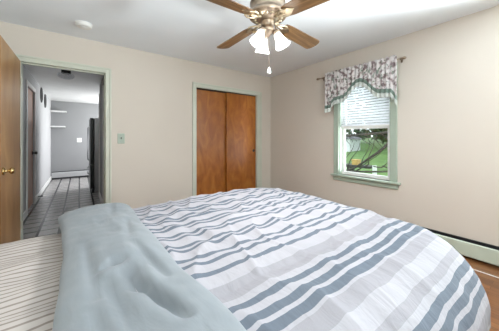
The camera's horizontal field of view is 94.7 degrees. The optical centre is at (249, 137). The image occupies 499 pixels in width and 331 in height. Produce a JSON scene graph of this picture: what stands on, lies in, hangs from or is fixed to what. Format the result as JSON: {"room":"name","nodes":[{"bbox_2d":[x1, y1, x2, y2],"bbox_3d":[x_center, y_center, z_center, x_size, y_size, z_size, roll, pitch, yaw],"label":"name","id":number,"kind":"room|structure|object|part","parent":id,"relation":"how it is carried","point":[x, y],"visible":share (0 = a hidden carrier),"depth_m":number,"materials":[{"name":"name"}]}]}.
{"room":"bedroom","nodes":[
{"label":"bedroom","id":0,"kind":"room"},
{"bbox_2d":[23,65,50,212],"bbox_3d":[-4.254,0.060,4.556,0.100,2.280,5.075,0,0,-36],"label":"wall","id":1,"kind":"structure","parent":0,"point":[43,115],"depth_m":4.74,"materials":[{"name":"grey paint"}]},
{"bbox_2d":[26,79,35,214],"bbox_3d":[-3.698,0.150,3.901,0.015,2.100,0.910,0,0,-36],"label":"door frame","id":2,"kind":"structure","parent":1,"relation":"attached to","point":[28,84],"depth_m":3.56,"materials":[{"name":"white paint"}]},
{"bbox_2d":[28,88,37,208],"bbox_3d":[-3.705,0.181,3.895,0.107,2.014,0.762,0,0,-36],"label":"door","id":3,"kind":"structure","parent":1,"relation":"in","point":[30,93],"depth_m":3.99,"materials":[{"name":"red wood"}]},
{"bbox_2d":[23,177,50,220],"bbox_3d":[-4.208,1.150,4.590,0.014,0.100,5.075,0,0,-36],"label":"baseboard","id":4,"kind":"structure","parent":1,"relation":"attached to","point":[49,179],"depth_m":4.75,"materials":[{"name":"white paint"}]},
{"bbox_2d":[40,88,42,102],"bbox_3d":[-4.459,-0.920,4.936,0.024,0.322,0.280,0,0,-36],"label":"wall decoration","id":5,"kind":"object","parent":1,"relation":"attached to","point":[41,89],"visible":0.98,"depth_m":4.86,"materials":[{"name":"grey"}]},
{"bbox_2d":[44,94,46,107],"bbox_3d":[-4.851,-0.880,5.467,0.024,0.322,0.280,0,0,-36],"label":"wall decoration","id":6,"kind":"object","parent":1,"relation":"attached to","point":[45,98],"visible":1,"depth_m":5.40,"materials":[{"name":"grey"}]},
{"bbox_2d":[23,64,102,103],"bbox_3d":[-3.436,-1.110,5.223,2.210,0.060,5.175,0,0,-36],"label":"ceiling","id":7,"kind":"structure","parent":0,"point":[80,87],"depth_m":4.64,"materials":[{"name":"white paint"}]},
{"bbox_2d":[61,69,70,74],"bbox_3d":[-2.932,-1.010,3.677,0.224,0.140,0.224,0,0,-36],"label":"ceiling light","id":8,"kind":"object","parent":7,"relation":"attached to","point":[67,72],"visible":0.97,"depth_m":3.64,"materials":[{"name":"metal"}]},
{"bbox_2d":[51,101,98,179],"bbox_3d":[-4.945,0.060,7.263,2.210,2.280,0.100,0,0,-36],"label":"wall","id":9,"kind":"structure","parent":0,"point":[67,154],"depth_m":6.89,"materials":[{"name":"grey paint"}]},
{"bbox_2d":[50,110,66,112],"bbox_3d":[-5.506,-0.762,6.636,0.358,0.035,0.240,0,0,-36],"label":"wall shelf","id":10,"kind":"object","parent":9,"relation":"attached to","point":[50,110],"visible":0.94,"depth_m":6.55,"materials":[{"name":"white paint"}]},
{"bbox_2d":[52,169,88,179],"bbox_3d":[-4.897,1.089,7.198,1.970,0.222,0.059,0,0,-36],"label":"baseboard heater","id":11,"kind":"object","parent":9,"relation":"attached to","point":[75,173],"visible":0.36,"depth_m":6.84,"materials":[{"name":"grey paint"}]},
{"bbox_2d":[100,75,103,198],"bbox_3d":[-2.451,0.060,3.955,0.095,2.280,1.965,0,0,-36],"label":"wall","id":12,"kind":"structure","parent":0,"point":[102,80],"depth_m":4.32,"materials":[{"name":"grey paint"}]},
{"bbox_2d":[99,85,103,202],"bbox_3d":[-2.744,0.150,4.351,0.125,2.100,1.020,0,0,-36],"label":"door frame","id":13,"kind":"structure","parent":12,"relation":"attached to","point":[103,85],"depth_m":3.91,"materials":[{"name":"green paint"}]},
{"bbox_2d":[0,21,269,208],"bbox_3d":[-1.154,-0.020,3.619,4.090,2.440,0.120,0,0,-36],"label":"wall","id":14,"kind":"structure","parent":0,"point":[151,93],"depth_m":3.31,"materials":[{"name":"beige paint"}]},
{"bbox_2d":[0,35,21,243],"bbox_3d":[-2.256,0.173,2.210,0.107,2.030,0.805,0,0,-36],"label":"door","id":15,"kind":"structure","parent":14,"relation":"in","point":[10,79],"depth_m":2.12,"materials":[{"name":"brown wood"}]},
{"bbox_3d":[-2.046,0.280,1.957,0.072,0.066,0.066,0,0,-36],"label":"knob","id":16,"kind":"part","parent":15,"relation":"part of","materials":[{"name":"gold metal"}]},
{"bbox_2d":[15,54,110,239],"bbox_3d":[-2.229,0.143,2.809,0.921,2.114,0.142,0,0,-36],"label":"door frame","id":17,"kind":"structure","parent":14,"relation":"attached to","point":[24,59],"depth_m":2.88,"materials":[{"name":"wood"}]},
{"bbox_2d":[118,133,124,143],"bbox_3d":[-1.732,0.006,3.105,0.084,0.137,0.017,0,0,-36],"label":"light switch","id":18,"kind":"object","parent":14,"relation":"attached to","point":[121,136],"visible":1,"depth_m":3.11,"materials":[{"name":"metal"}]},
{"bbox_2d":[197,89,225,194],"bbox_3d":[-0.669,0.188,4.007,0.609,2.000,0.028,0,0,-36],"label":"door","id":19,"kind":"structure","parent":14,"relation":"in","point":[211,106],"depth_m":4.00,"materials":[{"name":"orange wood"}]},
{"bbox_2d":[197,88,254,96],"bbox_3d":[-0.401,-0.824,4.179,1.249,0.012,0.082,0,0,-36],"label":"door track","id":20,"kind":"object","parent":14,"relation":"attached to","point":[197,88],"visible":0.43,"depth_m":4.05,"materials":[{"name":"metal"}]},
{"bbox_2d":[192,82,261,195],"bbox_3d":[-0.375,0.147,4.181,1.437,2.105,0.142,0,0,-36],"label":"trim","id":21,"kind":"structure","parent":14,"relation":"attached to","point":[195,85],"depth_m":4.08,"materials":[{"name":"wood"}]},
{"bbox_2d":[226,93,255,191],"bbox_3d":[-0.153,0.188,4.335,0.661,2.000,0.031,0,0,-36],"label":"door","id":22,"kind":"structure","parent":14,"relation":"in","point":[240,109],"depth_m":4.31,"materials":[{"name":"orange wood"}]},
{"bbox_2d":[0,0,498,77],"bbox_3d":[0.216,-1.280,1.768,4.090,0.080,4.725,0,0,-36],"label":"ceiling","id":23,"kind":"structure","parent":0,"point":[191,30],"depth_m":2.51,"materials":[{"name":"white paint"}]},
{"bbox_2d":[75,20,92,29],"bbox_3d":[-1.800,-1.218,2.500,0.156,0.044,0.156,0,0,-36],"label":"smoke detector","id":24,"kind":"object","parent":23,"relation":"attached to","point":[84,25],"visible":1,"depth_m":2.47,"materials":[{"name":"white plastic"}]},
{"bbox_2d":[206,0,329,73],"bbox_3d":[0.131,-0.848,1.664,0.906,0.785,0.906,0,0,4],"label":"ceiling fan","id":25,"kind":"object","parent":23,"relation":"hanging from","point":[266,14],"visible":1,"depth_m":1.61,"materials":[{"name":"brown wood"}]},
{"bbox_3d":[-0.155,-0.835,1.416,0.442,0.006,0.136,-4,15,-41],"label":"fan blade","id":26,"kind":"part","parent":25,"relation":"part of","materials":[{"name":"brown wood"}]},
{"bbox_3d":[-0.118,-0.835,1.950,0.136,0.006,0.442,-16,7,-41],"label":"fan blade","id":27,"kind":"part","parent":25,"relation":"part of","materials":[{"name":"brown wood"}]},
{"bbox_3d":[0.017,-0.849,1.565,0.099,0.039,0.155,0,0,21],"label":"blade arm","id":28,"kind":"part","parent":25,"relation":"part of","materials":[{"name":"gold metal"}]},
{"bbox_3d":[0.032,-0.849,1.778,0.155,0.039,0.099,0,0,21],"label":"blade arm","id":29,"kind":"part","parent":25,"relation":"part of","materials":[{"name":"gold metal"}]},
{"bbox_3d":[0.060,-0.699,1.586,0.116,0.134,0.114,0,0,-36],"label":"lamp shade","id":30,"kind":"part","parent":25,"relation":"part of","materials":[{"name":"white glass"}]},
{"bbox_3d":[0.101,-0.699,1.766,0.112,0.134,0.114,0,0,-36],"label":"lamp shade","id":31,"kind":"part","parent":25,"relation":"part of","materials":[{"name":"white glass"}]},
{"bbox_3d":[0.245,-0.849,1.763,0.099,0.039,0.155,0,0,21],"label":"blade arm","id":32,"kind":"part","parent":25,"relation":"part of","materials":[{"name":"gold metal"}]},
{"bbox_3d":[0.239,-0.699,1.640,0.111,0.134,0.110,0,0,-36],"label":"lamp shade","id":33,"kind":"part","parent":25,"relation":"part of","materials":[{"name":"white glass"}]},
{"bbox_3d":[0.230,-0.849,1.550,0.155,0.039,0.099,0,0,21],"label":"blade arm","id":34,"kind":"part","parent":25,"relation":"part of","materials":[{"name":"gold metal"}]},
{"bbox_3d":[0.416,-0.835,1.913,0.442,0.006,0.136,4,-15,-41],"label":"fan blade","id":35,"kind":"part","parent":25,"relation":"part of","materials":[{"name":"brown wood"}]},
{"bbox_3d":[0.379,-0.835,1.379,0.136,0.006,0.442,16,-7,-41],"label":"fan blade","id":36,"kind":"part","parent":25,"relation":"part of","materials":[{"name":"brown wood"}]},
{"bbox_2d":[23,177,498,330],"bbox_3d":[-1.323,1.230,3.848,4.090,0.060,9.900,0,0,-36],"label":"floor","id":37,"kind":"structure","parent":0,"point":[60,196],"depth_m":3.66,"materials":[{"name":"grey tile"}]},
{"bbox_2d":[87,118,98,192],"bbox_3d":[-3.411,0.380,5.525,0.811,1.640,0.780,0,0,-36],"label":"refrigerator","id":38,"kind":"object","parent":37,"relation":"on","point":[93,127],"visible":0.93,"depth_m":5.05,"materials":[{"name":"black metal"}]},
{"bbox_3d":[-3.670,0.065,5.333,0.065,1.010,0.780,0,0,-36],"label":"fridge door","id":39,"kind":"part","parent":38,"relation":"part of","materials":[{"name":"metal"}]},
{"bbox_3d":[-3.670,0.845,5.333,0.065,0.530,0.780,0,0,-36],"label":"fridge door","id":40,"kind":"part","parent":38,"relation":"part of","materials":[{"name":"metal"}]},
{"bbox_3d":[-0.340,0.897,1.166,2.200,0.605,1.440,0,0,-37],"label":"bed","id":41,"kind":"object","parent":37,"relation":"on","visible":0},
{"bbox_2d":[0,234,62,330],"bbox_3d":[-0.350,0.723,1.167,2.177,0.303,1.514,0,0,-36],"label":"sheet","id":42,"kind":"object","parent":41,"relation":"on","point":[30,268],"visible":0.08,"depth_m":0.93,"materials":[{"name":"fabric"}]},
{"bbox_2d":[52,188,490,330],"bbox_3d":[0.013,0.787,1.365,1.868,0.686,1.958,0,0,-36],"label":"duvet","id":43,"kind":"object","parent":42,"relation":"on","point":[249,259],"visible":0.99,"depth_m":0.89,"materials":[{"name":"fabric"}]},
{"bbox_2d":[270,5,498,264],"bbox_3d":[1.855,-0.020,2.906,0.140,2.440,4.605,0,0,-36],"label":"wall","id":44,"kind":"structure","parent":0,"point":[448,78],"depth_m":2.60,"materials":[{"name":"beige paint"}]},
{"bbox_2d":[316,56,406,80],"bbox_3d":[1.480,-0.945,3.216,0.094,0.060,1.274,0,0,-36],"label":"curtain rod","id":45,"kind":"object","parent":44,"relation":"attached to","point":[403,57],"visible":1,"depth_m":2.79,"materials":[{"name":"gold metal"}]},
{"bbox_2d":[325,55,396,112],"bbox_3d":[1.466,-0.698,3.153,0.039,0.617,0.999,0,0,-36],"label":"valance","id":46,"kind":"object","parent":45,"relation":"hanging from","point":[379,77],"visible":1,"depth_m":3.06,"materials":[{"name":"fabric"}]},
{"bbox_2d":[331,97,400,189],"bbox_3d":[1.598,-0.151,3.207,0.195,1.573,0.941,0,0,-36],"label":"window","id":47,"kind":"structure","parent":44,"relation":"in","point":[344,171],"depth_m":3.17,"materials":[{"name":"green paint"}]},
{"bbox_2d":[341,86,389,127],"bbox_3d":[1.585,-0.500,3.197,0.036,0.690,0.683,0,0,-36],"label":"window blind","id":48,"kind":"object","parent":47,"relation":"attached to","point":[380,117],"visible":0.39,"depth_m":3.19,"materials":[{"name":"white plastic"}]},
{"bbox_3d":[1.585,-0.165,3.197,0.028,0.019,0.683,0,0,-36],"label":"rail","id":49,"kind":"part","parent":48,"relation":"part of","materials":[{"name":"white plastic"}]},
{"bbox_3d":[1.620,0.186,3.224,0.030,0.713,0.687,0,0,-36],"label":"sash","id":50,"kind":"part","parent":47,"relation":"part of","materials":[{"name":"white paint"}]},
{"bbox_2d":[386,217,498,265],"bbox_3d":[1.644,1.107,3.023,0.061,0.187,4.125,0,0,-36],"label":"baseboard heater","id":51,"kind":"object","parent":44,"relation":"attached to","point":[481,251],"visible":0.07,"depth_m":2.26,"materials":[{"name":"metal"}]},
{"bbox_3d":[1.665,1.091,3.039,0.008,0.157,4.105,0,0,-36],"label":"panel","id":52,"kind":"part","parent":51,"relation":"part of","materials":[{"name":"metal"}]},
{"label":"outside","id":53,"kind":"structure","parent":0,"visible":0},
{"bbox_2d":[346,138,387,175],"bbox_3d":[12.307,0.748,22.791,40.000,2.092,46.000,0,0,-36],"label":"lawn","id":54,"kind":"structure","parent":53,"point":[381,159],"depth_m":15.10,"materials":[{"name":"green plant"}]},
{"bbox_2d":[346,134,360,151],"bbox_3d":[8.194,0.450,19.188,1.900,1.500,1.540,0,0,-36],"label":"shed","id":55,"kind":"object","parent":54,"relation":"on","point":[355,143],"visible":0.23,"depth_m":18.51,"materials":[{"name":"white"}]},
{"bbox_2d":[346,87,371,140],"bbox_3d":[12.549,-3.952,26.765,7.222,9.720,7.141,0,0,-36],"label":"tree","id":56,"kind":"object","parent":54,"relation":"on","point":[348,131],"visible":0.08,"depth_m":25.80,"materials":[{"name":"green plant"}]},
{"bbox_2d":[346,163,376,174],"bbox_3d":[4.137,1.405,8.523,0.490,0.890,1.220,0,0,-36],"label":"garden bench","id":57,"kind":"object","parent":54,"relation":"on","point":[350,164],"visible":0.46,"depth_m":8.16,"materials":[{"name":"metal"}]},
{"bbox_2d":[351,159,360,164],"bbox_3d":[3.978,0.899,8.579,0.270,0.198,0.250,0,0,-36],"label":"wooden box","id":58,"kind":"object","parent":57,"relation":"on","point":[354,161],"visible":0.91,"depth_m":8.51,"materials":[{"name":"yellow wood"}]},
{"bbox_3d":[4.087,1.040,8.591,0.490,0.080,1.050,0,0,-36],"label":"seat","id":59,"kind":"part","parent":57,"relation":"part of","materials":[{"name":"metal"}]},
{"bbox_3d":[4.348,1.405,7.994,0.100,0.890,0.120,0,0,-36],"label":"post","id":60,"kind":"part","parent":57,"relation":"part of","materials":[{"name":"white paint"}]},
{"bbox_2d":[346,131,387,172],"bbox_3d":[2.994,0.713,6.060,0.532,1.925,3.061,0,0,-34],"label":"fallen branch","id":61,"kind":"object","parent":54,"relation":"on","point":[379,151],"visible":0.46,"depth_m":5.93,"materials":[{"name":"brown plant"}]},
{"bbox_2d":[363,91,388,143],"bbox_3d":[11.912,-2.440,19.192,4.730,7.200,4.680,0,0,-36],"label":"tree","id":62,"kind":"object","parent":54,"relation":"on","point":[380,137],"visible":0.06,"depth_m":18.96,"materials":[{"name":"green plant"}]}
]}

